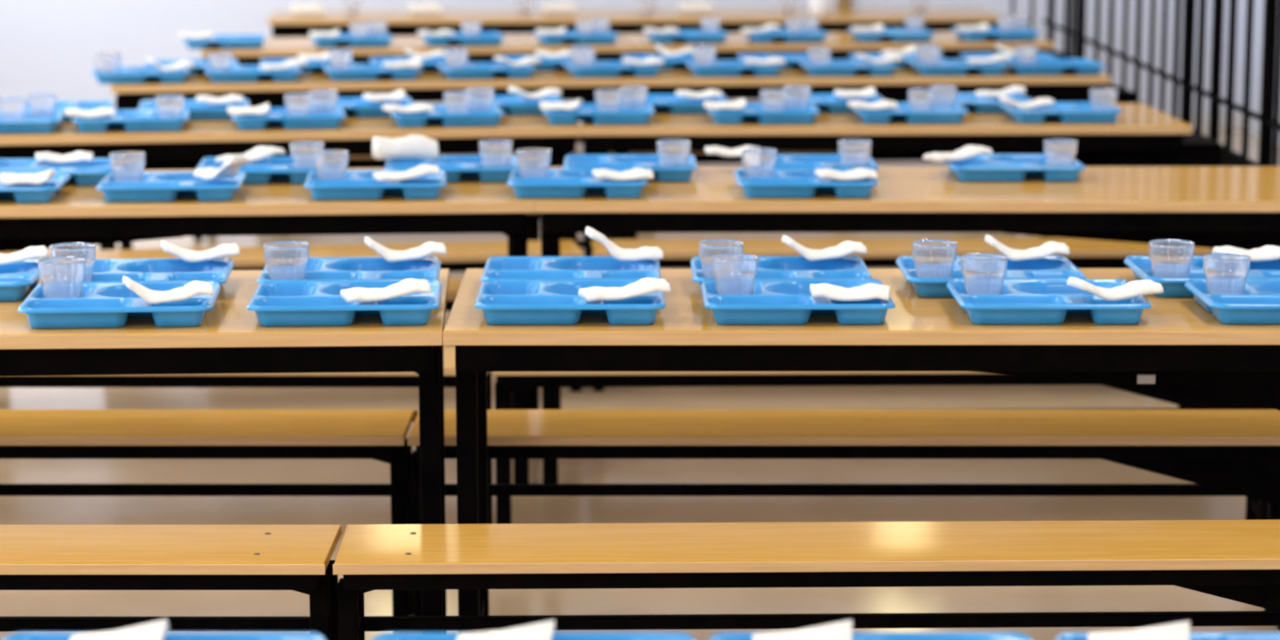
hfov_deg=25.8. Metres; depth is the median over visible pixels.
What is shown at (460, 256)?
bench
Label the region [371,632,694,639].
food tray
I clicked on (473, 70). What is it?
food tray
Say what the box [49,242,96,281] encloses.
tumbler
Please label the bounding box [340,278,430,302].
napkin
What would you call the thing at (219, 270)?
food tray
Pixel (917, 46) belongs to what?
tumbler
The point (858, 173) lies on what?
napkin
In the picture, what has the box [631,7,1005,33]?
dining table
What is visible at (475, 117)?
food tray
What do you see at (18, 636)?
food tray
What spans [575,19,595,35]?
tumbler
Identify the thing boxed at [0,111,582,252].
dining table
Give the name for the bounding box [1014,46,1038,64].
tumbler
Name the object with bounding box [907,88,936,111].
tumbler
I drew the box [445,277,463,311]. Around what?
bench
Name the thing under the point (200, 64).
food tray
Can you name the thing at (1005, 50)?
napkin
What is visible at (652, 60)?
napkin
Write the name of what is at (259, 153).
napkin
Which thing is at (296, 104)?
tumbler
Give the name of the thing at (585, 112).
food tray
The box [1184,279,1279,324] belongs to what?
food tray
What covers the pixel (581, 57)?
tumbler
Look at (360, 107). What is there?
food tray
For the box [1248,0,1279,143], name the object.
wall
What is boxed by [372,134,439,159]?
napkin
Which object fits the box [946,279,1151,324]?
food tray
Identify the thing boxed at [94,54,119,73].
tumbler
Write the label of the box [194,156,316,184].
food tray
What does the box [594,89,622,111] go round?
tumbler
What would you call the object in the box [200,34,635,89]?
dining table
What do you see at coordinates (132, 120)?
food tray
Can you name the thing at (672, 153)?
tumbler
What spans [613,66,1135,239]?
dining table
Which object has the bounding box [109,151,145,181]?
tumbler
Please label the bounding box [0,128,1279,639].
floor
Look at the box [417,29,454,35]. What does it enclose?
napkin
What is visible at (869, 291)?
napkin
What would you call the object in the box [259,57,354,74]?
food tray
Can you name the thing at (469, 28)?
tumbler
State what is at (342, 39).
food tray
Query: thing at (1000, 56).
napkin
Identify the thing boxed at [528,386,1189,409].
bench
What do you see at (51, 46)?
wall
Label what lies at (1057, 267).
food tray
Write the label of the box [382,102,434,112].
napkin
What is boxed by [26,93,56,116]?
tumbler
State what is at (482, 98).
tumbler
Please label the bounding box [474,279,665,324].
food tray
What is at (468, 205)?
dining table
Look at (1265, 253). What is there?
napkin
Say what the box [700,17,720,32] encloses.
tumbler
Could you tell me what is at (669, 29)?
napkin
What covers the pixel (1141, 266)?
food tray
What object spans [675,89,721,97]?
napkin
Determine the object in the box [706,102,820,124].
food tray
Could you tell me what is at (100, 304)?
food tray
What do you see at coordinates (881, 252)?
bench
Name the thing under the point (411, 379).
bench
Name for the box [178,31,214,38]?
napkin
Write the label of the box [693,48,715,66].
tumbler
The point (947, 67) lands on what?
food tray
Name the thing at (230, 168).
napkin
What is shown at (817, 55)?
tumbler
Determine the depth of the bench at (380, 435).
5.67 m
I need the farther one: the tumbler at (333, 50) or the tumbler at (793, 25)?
the tumbler at (793, 25)
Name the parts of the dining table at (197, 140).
folding arm, under frame, leg, leg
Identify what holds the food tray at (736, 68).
on the dining table at (1068, 86)
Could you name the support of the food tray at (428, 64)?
on the dining table at (428, 86)
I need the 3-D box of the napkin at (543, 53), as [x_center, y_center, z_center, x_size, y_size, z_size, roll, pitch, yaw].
[-0.325,-1.005,10.569,0.145,0.023,0.095,1,10,8]
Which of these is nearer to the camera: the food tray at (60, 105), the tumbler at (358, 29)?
the food tray at (60, 105)
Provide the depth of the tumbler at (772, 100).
8.49 m
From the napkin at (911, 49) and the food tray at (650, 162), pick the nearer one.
the food tray at (650, 162)
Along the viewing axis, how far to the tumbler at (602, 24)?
11.91 m
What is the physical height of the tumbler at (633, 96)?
0.094 m
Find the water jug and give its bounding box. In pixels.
[809,0,835,15]
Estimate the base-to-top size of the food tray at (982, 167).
0.042 m
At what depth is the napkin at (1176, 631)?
2.84 m
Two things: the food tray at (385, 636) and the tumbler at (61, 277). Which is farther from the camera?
the tumbler at (61, 277)
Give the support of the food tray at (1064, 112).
on the dining table at (1143, 135)
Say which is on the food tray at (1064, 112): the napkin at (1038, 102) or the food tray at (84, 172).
the napkin at (1038, 102)
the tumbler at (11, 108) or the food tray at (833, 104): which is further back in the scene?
the food tray at (833, 104)
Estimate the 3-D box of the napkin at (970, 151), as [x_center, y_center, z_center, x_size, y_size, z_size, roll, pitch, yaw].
[0.813,-0.428,7.172,0.160,0.034,0.085,-3,10,-17]
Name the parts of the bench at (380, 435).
seat frame, seat, leg, leg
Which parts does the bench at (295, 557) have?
seat frame, seat, leg, leg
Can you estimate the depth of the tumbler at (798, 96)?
8.61 m
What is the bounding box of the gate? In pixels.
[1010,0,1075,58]
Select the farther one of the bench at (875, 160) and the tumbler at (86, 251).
the bench at (875, 160)
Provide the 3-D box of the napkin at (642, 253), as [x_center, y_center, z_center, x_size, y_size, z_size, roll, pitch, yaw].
[-0.031,-0.150,5.470,0.153,0.063,0.070,0,10,0]
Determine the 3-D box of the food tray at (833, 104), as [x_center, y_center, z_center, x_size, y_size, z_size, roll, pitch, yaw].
[0.606,-0.690,8.933,0.340,0.042,0.285,0,10,-2]
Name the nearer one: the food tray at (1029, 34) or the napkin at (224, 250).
the napkin at (224, 250)
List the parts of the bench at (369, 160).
leg, seat frame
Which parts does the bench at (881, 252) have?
leg, seat frame, seat, brace plate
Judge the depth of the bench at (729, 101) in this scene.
12.70 m
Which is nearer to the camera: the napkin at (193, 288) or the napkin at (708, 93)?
the napkin at (193, 288)
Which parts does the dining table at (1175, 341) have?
leg, cross rail, leg, under frame, folding arm, label plate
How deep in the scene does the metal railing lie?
9.80 m
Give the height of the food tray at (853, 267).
0.042 m
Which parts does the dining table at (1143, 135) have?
leg, leg, under frame, folding arm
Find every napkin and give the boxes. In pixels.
[0,168,55,185]
[0,245,48,265]
[35,151,93,163]
[64,107,115,117]
[70,619,169,639]
[122,275,213,303]
[146,57,195,71]
[160,240,239,262]
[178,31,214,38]
[193,155,247,179]
[196,94,243,103]
[215,146,285,162]
[227,102,269,115]
[258,58,306,70]
[291,2,324,15]
[297,52,328,61]
[309,29,339,37]
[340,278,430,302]
[362,89,405,102]
[364,235,446,262]
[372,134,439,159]
[372,164,439,181]
[382,57,422,68]
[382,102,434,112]
[404,48,443,58]
[408,2,442,14]
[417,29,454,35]
[457,620,555,639]
[493,55,541,66]
[507,86,561,98]
[535,50,570,57]
[536,26,565,35]
[540,98,581,110]
[542,1,577,13]
[577,277,671,301]
[585,226,663,261]
[591,168,653,180]
[622,57,663,65]
[643,26,678,33]
[655,43,692,56]
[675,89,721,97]
[678,0,713,13]
[703,97,746,110]
[704,145,759,156]
[740,23,780,32]
[743,57,785,64]
[752,619,852,639]
[782,235,866,261]
[809,283,890,301]
[814,168,877,180]
[834,86,875,97]
[847,100,897,109]
[851,23,884,31]
[856,53,902,64]
[880,45,915,55]
[923,145,992,161]
[955,22,989,31]
[966,53,1011,63]
[975,85,1025,97]
[984,234,1069,261]
[996,44,1015,54]
[999,95,1054,108]
[1066,276,1163,301]
[1087,621,1190,639]
[1212,244,1279,261]
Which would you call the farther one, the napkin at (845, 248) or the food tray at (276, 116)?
the food tray at (276, 116)
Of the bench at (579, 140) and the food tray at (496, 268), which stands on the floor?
the bench at (579, 140)
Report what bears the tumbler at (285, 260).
in the food tray at (317, 268)
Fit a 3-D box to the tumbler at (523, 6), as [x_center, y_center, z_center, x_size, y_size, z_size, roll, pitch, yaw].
[-0.571,-1.547,13.777,0.086,0.094,0.086,0,10,0]
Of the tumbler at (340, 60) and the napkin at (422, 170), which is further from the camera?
the tumbler at (340, 60)
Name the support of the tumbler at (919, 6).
on the dining table at (936, 19)
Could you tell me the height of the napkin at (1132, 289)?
0.038 m
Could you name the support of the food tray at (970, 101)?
on the dining table at (1143, 135)
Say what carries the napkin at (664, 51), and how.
on the food tray at (672, 62)
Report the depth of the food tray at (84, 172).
7.05 m
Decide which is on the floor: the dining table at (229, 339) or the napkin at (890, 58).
the dining table at (229, 339)
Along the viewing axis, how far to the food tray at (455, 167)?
7.12 m
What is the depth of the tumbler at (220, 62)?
9.94 m
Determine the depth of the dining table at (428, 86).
10.00 m
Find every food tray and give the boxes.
[0,110,64,133]
[0,158,112,186]
[0,173,70,203]
[0,259,39,301]
[1,632,325,639]
[17,280,221,328]
[25,100,113,122]
[71,108,189,132]
[82,257,235,285]
[92,66,189,84]
[96,171,246,202]
[138,98,249,119]
[144,58,238,75]
[182,34,266,48]
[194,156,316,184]
[204,65,302,82]
[231,106,346,129]
[247,280,441,326]
[257,256,440,284]
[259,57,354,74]
[304,169,446,199]
[309,32,394,48]
[311,96,414,117]
[323,63,421,80]
[368,56,444,72]
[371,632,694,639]
[384,154,519,182]
[388,104,505,127]
[419,31,505,46]
[436,62,536,79]
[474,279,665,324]
[480,256,661,282]
[492,94,566,115]
[499,55,595,71]
[506,168,648,198]
[533,31,619,44]
[542,102,655,124]
[561,60,662,77]
[563,154,697,182]
[621,93,728,114]
[622,53,715,70]
[644,29,728,44]
[685,59,783,76]
[690,255,873,286]
[701,279,895,324]
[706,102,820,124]
[708,632,1031,639]
[733,168,878,197]
[736,53,831,69]
[741,154,879,169]
[742,29,828,43]
[798,59,897,75]
[808,93,885,113]
[847,28,935,42]
[848,53,945,69]
[850,102,968,124]
[895,255,1087,297]
[906,58,1008,75]
[943,154,1085,181]
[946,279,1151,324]
[951,27,1040,41]
[954,93,1033,113]
[960,52,1058,68]
[1000,102,1122,123]
[1001,57,1105,75]
[1055,632,1279,639]
[1124,255,1279,297]
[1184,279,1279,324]
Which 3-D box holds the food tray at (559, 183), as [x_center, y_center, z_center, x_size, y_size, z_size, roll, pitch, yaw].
[-0.150,-0.334,6.855,0.340,0.042,0.285,0,10,0]
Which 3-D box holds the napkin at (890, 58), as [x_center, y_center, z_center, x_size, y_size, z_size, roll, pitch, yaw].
[0.876,-0.959,10.258,0.158,0.038,0.072,-2,10,-12]
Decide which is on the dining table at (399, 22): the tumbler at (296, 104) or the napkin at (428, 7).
the napkin at (428, 7)
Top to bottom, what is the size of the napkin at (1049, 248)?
0.045 m
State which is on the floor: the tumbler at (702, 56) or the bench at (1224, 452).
the bench at (1224, 452)
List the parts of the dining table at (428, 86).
leg, folding arm, under frame, leg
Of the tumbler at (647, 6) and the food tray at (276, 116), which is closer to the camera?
the food tray at (276, 116)
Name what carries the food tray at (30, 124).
on the dining table at (197, 140)
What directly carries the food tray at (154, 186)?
on the dining table at (468, 205)
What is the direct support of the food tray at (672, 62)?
on the dining table at (1068, 86)
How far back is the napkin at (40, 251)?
5.40 m
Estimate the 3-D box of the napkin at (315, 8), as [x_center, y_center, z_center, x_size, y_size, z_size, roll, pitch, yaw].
[-1.634,-1.532,13.785,0.168,0.061,0.070,-1,10,-4]
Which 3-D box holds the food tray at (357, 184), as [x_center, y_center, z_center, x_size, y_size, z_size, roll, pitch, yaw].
[-0.643,-0.329,6.826,0.340,0.042,0.285,-1,10,-4]
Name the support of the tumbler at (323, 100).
in the food tray at (276, 116)
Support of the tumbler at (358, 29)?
in the food tray at (342, 39)
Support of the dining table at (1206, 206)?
on the floor
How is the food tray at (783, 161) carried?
on the dining table at (1206, 206)
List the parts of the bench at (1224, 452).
leg, seat, seat frame, brace plate, leg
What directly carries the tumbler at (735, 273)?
in the food tray at (773, 301)
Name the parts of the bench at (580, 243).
leg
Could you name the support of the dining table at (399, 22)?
on the floor
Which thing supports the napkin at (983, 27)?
on the food tray at (1029, 34)
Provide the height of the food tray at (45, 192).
0.042 m
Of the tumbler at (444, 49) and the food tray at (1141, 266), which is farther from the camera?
the tumbler at (444, 49)
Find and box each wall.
[0,0,1246,111]
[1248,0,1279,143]
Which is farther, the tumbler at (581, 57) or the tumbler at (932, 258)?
the tumbler at (581, 57)
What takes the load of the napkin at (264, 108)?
on the food tray at (276, 116)
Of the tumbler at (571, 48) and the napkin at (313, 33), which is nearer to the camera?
the tumbler at (571, 48)
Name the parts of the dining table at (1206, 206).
leg, leg, under frame, folding arm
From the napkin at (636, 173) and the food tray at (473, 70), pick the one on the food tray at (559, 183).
the napkin at (636, 173)
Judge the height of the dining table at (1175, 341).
0.740 m
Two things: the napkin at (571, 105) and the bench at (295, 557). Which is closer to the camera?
the bench at (295, 557)
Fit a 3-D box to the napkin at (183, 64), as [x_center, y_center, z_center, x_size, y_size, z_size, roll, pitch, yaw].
[-1.668,-0.909,9.948,0.162,0.045,0.080,-3,10,-19]
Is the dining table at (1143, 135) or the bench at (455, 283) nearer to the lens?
the bench at (455, 283)
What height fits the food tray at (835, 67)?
0.042 m
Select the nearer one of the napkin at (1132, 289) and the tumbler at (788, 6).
the napkin at (1132, 289)
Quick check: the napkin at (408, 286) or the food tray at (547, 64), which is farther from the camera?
the food tray at (547, 64)
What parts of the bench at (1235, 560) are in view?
leg, leg, seat, seat frame, brace plate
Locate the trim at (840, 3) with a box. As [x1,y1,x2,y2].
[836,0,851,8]
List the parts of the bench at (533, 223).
leg, seat frame, leg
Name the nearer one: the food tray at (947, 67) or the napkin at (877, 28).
the food tray at (947, 67)
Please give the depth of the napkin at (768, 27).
11.89 m
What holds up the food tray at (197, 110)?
on the dining table at (197, 140)
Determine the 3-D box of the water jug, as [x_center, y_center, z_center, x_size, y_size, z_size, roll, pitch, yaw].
[0.903,-1.610,13.751,0.143,0.226,0.112,5,11,29]
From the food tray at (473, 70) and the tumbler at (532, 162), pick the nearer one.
the tumbler at (532, 162)
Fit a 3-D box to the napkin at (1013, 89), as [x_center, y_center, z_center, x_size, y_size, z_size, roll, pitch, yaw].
[1.151,-0.731,8.940,0.160,0.034,0.085,1,10,8]
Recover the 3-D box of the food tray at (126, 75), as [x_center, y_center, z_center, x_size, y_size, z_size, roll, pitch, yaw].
[-1.784,-0.876,10.014,0.340,0.042,0.285,-2,10,-9]
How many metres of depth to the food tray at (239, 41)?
11.55 m
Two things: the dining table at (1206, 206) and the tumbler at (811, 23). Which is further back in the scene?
the tumbler at (811, 23)
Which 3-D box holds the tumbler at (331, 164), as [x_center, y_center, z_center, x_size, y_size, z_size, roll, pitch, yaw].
[-0.755,-0.365,6.848,0.086,0.094,0.086,-1,10,-4]
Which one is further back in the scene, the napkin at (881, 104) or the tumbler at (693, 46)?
the tumbler at (693, 46)
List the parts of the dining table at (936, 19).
leg, leg, under frame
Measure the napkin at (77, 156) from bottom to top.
0.023 m
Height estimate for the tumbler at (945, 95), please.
0.094 m
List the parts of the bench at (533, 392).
leg, leg, leg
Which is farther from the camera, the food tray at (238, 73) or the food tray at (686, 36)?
the food tray at (686, 36)
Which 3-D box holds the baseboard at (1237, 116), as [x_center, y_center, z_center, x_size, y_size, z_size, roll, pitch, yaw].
[-0.600,-1.116,15.626,8.000,0.100,0.020,0,10,0]
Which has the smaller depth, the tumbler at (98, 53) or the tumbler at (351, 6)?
the tumbler at (98, 53)
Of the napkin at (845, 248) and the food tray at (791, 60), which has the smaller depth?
the napkin at (845, 248)
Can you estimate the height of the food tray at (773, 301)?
0.042 m
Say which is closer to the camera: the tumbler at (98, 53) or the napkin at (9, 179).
the napkin at (9, 179)
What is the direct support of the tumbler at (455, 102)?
in the food tray at (475, 117)
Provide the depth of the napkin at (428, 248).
5.43 m
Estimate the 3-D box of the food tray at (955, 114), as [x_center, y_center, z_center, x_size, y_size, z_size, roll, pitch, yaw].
[0.827,-0.637,8.624,0.340,0.042,0.285,0,10,-2]
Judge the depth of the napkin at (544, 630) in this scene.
2.84 m
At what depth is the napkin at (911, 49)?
10.64 m
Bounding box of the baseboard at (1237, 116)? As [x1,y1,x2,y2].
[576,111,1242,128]
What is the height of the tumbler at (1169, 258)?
0.094 m
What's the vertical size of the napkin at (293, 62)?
0.034 m
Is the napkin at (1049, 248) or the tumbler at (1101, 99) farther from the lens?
the tumbler at (1101, 99)
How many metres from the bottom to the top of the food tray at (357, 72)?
0.042 m
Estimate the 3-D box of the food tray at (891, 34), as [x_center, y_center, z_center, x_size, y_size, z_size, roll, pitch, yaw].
[1.081,-1.227,12.061,0.340,0.042,0.285,-1,10,-6]
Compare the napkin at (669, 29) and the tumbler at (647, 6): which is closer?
the napkin at (669, 29)
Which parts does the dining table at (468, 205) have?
folding arm, under frame, leg, leg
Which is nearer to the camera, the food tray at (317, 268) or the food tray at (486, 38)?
the food tray at (317, 268)
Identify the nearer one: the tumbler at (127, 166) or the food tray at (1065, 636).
the food tray at (1065, 636)
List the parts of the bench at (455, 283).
seat frame, seat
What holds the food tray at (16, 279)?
on the dining table at (229, 339)
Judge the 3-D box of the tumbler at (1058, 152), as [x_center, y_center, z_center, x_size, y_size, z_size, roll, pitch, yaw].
[1.065,-0.407,7.093,0.086,0.094,0.086,7,12,35]
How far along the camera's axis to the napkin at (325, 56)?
10.39 m
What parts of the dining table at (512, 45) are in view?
under frame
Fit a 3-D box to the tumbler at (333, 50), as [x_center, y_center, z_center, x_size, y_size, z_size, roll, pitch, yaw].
[-1.087,-0.933,10.158,0.086,0.094,0.086,-8,12,-38]
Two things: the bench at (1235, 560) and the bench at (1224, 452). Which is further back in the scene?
the bench at (1224, 452)
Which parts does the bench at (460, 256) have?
seat, seat frame, leg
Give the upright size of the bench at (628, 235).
0.420 m
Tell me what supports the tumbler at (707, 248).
in the food tray at (853, 267)
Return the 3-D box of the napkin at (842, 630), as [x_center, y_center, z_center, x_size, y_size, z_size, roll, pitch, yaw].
[0.165,0.319,2.846,0.103,0.025,0.082,0,10,-2]
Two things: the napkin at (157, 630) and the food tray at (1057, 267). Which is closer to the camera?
the napkin at (157, 630)
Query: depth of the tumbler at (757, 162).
6.86 m
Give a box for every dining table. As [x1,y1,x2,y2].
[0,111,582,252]
[0,168,533,484]
[0,268,449,632]
[111,68,617,256]
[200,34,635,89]
[266,8,639,37]
[442,268,1279,632]
[534,166,1279,484]
[582,102,1221,256]
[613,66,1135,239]
[617,31,1074,60]
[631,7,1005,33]
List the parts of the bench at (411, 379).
seat frame, seat, leg, leg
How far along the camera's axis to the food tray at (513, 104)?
8.78 m
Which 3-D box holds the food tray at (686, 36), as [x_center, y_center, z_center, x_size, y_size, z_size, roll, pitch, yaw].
[0.197,-1.210,11.965,0.340,0.042,0.285,-1,10,-6]
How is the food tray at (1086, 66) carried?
on the dining table at (1068, 86)
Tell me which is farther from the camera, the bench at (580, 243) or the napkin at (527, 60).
the napkin at (527, 60)
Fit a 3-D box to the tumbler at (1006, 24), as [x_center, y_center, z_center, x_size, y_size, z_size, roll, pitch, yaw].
[1.576,-1.253,12.027,0.086,0.094,0.086,0,10,-2]
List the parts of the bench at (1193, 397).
leg, leg, seat, seat frame, brace plate, leg, foot rail, leg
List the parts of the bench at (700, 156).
seat frame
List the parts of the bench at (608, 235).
leg, leg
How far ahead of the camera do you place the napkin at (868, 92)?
8.89 m
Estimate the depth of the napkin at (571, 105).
8.48 m
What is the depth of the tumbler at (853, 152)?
7.06 m
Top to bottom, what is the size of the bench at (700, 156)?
0.420 m
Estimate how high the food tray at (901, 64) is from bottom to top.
0.042 m
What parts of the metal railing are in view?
rail, kick panel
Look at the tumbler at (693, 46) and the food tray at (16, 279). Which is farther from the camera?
the tumbler at (693, 46)
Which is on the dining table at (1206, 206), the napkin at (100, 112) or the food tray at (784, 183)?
the food tray at (784, 183)
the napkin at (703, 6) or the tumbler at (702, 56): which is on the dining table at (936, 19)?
the napkin at (703, 6)
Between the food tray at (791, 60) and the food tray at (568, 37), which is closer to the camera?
the food tray at (791, 60)
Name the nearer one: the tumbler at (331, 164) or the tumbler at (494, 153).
the tumbler at (331, 164)
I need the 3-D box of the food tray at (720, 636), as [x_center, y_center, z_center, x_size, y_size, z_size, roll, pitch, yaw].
[0.236,0.367,2.766,0.340,0.042,0.285,0,10,0]
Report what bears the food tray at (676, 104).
on the dining table at (1143, 135)
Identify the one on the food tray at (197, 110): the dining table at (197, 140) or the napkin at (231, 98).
the napkin at (231, 98)
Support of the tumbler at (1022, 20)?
in the food tray at (1029, 34)
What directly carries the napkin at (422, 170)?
on the food tray at (357, 184)
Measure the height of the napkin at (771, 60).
0.023 m
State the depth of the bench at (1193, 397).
6.34 m
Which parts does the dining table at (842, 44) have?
under frame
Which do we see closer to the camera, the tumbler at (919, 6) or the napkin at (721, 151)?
the napkin at (721, 151)
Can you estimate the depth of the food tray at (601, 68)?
10.17 m
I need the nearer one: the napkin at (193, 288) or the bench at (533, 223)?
the napkin at (193, 288)
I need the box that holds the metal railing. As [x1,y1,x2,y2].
[1042,0,1279,249]
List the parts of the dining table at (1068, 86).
leg, under frame, folding arm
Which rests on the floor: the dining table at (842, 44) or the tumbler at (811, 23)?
the dining table at (842, 44)
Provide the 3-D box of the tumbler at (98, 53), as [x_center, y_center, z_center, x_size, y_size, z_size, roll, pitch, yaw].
[-1.898,-0.910,10.026,0.086,0.094,0.086,-1,10,-4]
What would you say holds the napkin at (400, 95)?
on the food tray at (360, 107)
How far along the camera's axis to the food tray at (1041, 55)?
10.76 m
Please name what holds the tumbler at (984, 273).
in the food tray at (1022, 301)
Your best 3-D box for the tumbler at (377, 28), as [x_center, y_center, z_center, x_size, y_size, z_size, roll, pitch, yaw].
[-1.108,-1.214,11.796,0.086,0.094,0.086,-9,13,-41]
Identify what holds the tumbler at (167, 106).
in the food tray at (132, 120)
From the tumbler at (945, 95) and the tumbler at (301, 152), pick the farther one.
the tumbler at (945, 95)
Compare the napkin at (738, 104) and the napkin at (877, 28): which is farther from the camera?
the napkin at (877, 28)
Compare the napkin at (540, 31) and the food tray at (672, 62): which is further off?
the napkin at (540, 31)
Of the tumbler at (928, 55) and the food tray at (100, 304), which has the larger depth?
the tumbler at (928, 55)
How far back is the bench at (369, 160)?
10.64 m
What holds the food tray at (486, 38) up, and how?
on the dining table at (512, 45)
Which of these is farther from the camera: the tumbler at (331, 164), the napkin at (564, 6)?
the napkin at (564, 6)
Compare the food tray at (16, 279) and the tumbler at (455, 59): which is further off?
the tumbler at (455, 59)
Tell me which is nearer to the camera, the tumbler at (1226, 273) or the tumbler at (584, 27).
the tumbler at (1226, 273)
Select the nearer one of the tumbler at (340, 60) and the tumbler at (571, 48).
the tumbler at (340, 60)
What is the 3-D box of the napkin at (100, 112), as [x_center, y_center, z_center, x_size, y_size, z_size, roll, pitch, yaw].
[-1.630,-0.615,8.295,0.145,0.023,0.095,-2,10,-13]
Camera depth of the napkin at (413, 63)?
10.05 m
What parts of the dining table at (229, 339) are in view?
under frame, leg, leg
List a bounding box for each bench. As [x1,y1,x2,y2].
[0,240,584,391]
[0,346,493,524]
[0,409,414,631]
[0,524,342,639]
[4,198,539,252]
[98,213,617,249]
[109,146,579,249]
[194,124,582,240]
[333,520,1279,639]
[407,409,1279,631]
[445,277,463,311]
[493,371,1275,524]
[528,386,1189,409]
[572,232,1059,247]
[591,237,1212,391]
[607,151,1054,237]
[626,232,637,239]
[696,159,930,164]
[727,98,760,99]
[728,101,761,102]
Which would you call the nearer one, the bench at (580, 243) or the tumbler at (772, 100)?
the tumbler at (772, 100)
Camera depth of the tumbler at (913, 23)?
12.07 m
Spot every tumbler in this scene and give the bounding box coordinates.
[0,97,26,120]
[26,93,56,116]
[37,256,85,298]
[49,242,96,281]
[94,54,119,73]
[97,52,121,71]
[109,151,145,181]
[155,95,184,118]
[208,53,232,71]
[263,240,309,279]
[284,93,313,115]
[289,141,324,168]
[309,89,337,112]
[313,149,348,179]
[328,48,351,53]
[328,51,352,70]
[343,0,360,16]
[349,22,369,38]
[366,20,386,36]
[443,48,466,66]
[443,91,471,114]
[444,49,468,68]
[461,21,481,36]
[466,87,493,111]
[478,139,512,167]
[515,0,532,15]
[516,147,551,177]
[568,46,591,65]
[571,48,595,66]
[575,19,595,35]
[590,17,610,34]
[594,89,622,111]
[620,85,648,108]
[639,0,656,14]
[656,139,690,166]
[692,45,715,63]
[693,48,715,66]
[698,239,743,278]
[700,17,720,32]
[711,253,758,294]
[742,147,777,177]
[760,88,788,111]
[779,0,796,14]
[782,85,810,108]
[785,17,805,33]
[799,16,818,31]
[807,47,831,65]
[837,138,871,166]
[904,15,924,31]
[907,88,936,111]
[911,0,928,13]
[911,239,957,277]
[915,44,938,63]
[918,47,942,65]
[928,84,956,107]
[960,253,1008,294]
[996,16,1017,31]
[1008,14,1028,31]
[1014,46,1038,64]
[1043,138,1077,166]
[1089,88,1117,110]
[1148,239,1195,277]
[1203,253,1250,294]
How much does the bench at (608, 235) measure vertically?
0.420 m
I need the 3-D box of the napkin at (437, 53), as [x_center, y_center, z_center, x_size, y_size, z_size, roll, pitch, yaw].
[-0.808,-0.999,10.489,0.158,0.038,0.072,1,10,6]
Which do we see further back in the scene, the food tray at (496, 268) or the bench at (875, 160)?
the bench at (875, 160)
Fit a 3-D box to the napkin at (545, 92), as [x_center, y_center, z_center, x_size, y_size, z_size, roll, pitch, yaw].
[-0.334,-0.722,8.877,0.158,0.038,0.072,-3,10,-19]
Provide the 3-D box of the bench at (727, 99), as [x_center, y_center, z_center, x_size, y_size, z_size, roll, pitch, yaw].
[0.895,-0.914,13.501,1.800,0.420,0.270,-1,10,-3]
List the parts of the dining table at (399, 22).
leg, folding arm, under frame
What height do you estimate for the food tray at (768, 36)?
0.042 m
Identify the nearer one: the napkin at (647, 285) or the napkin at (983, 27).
the napkin at (647, 285)
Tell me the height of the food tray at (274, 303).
0.042 m
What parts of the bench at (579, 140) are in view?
leg, seat frame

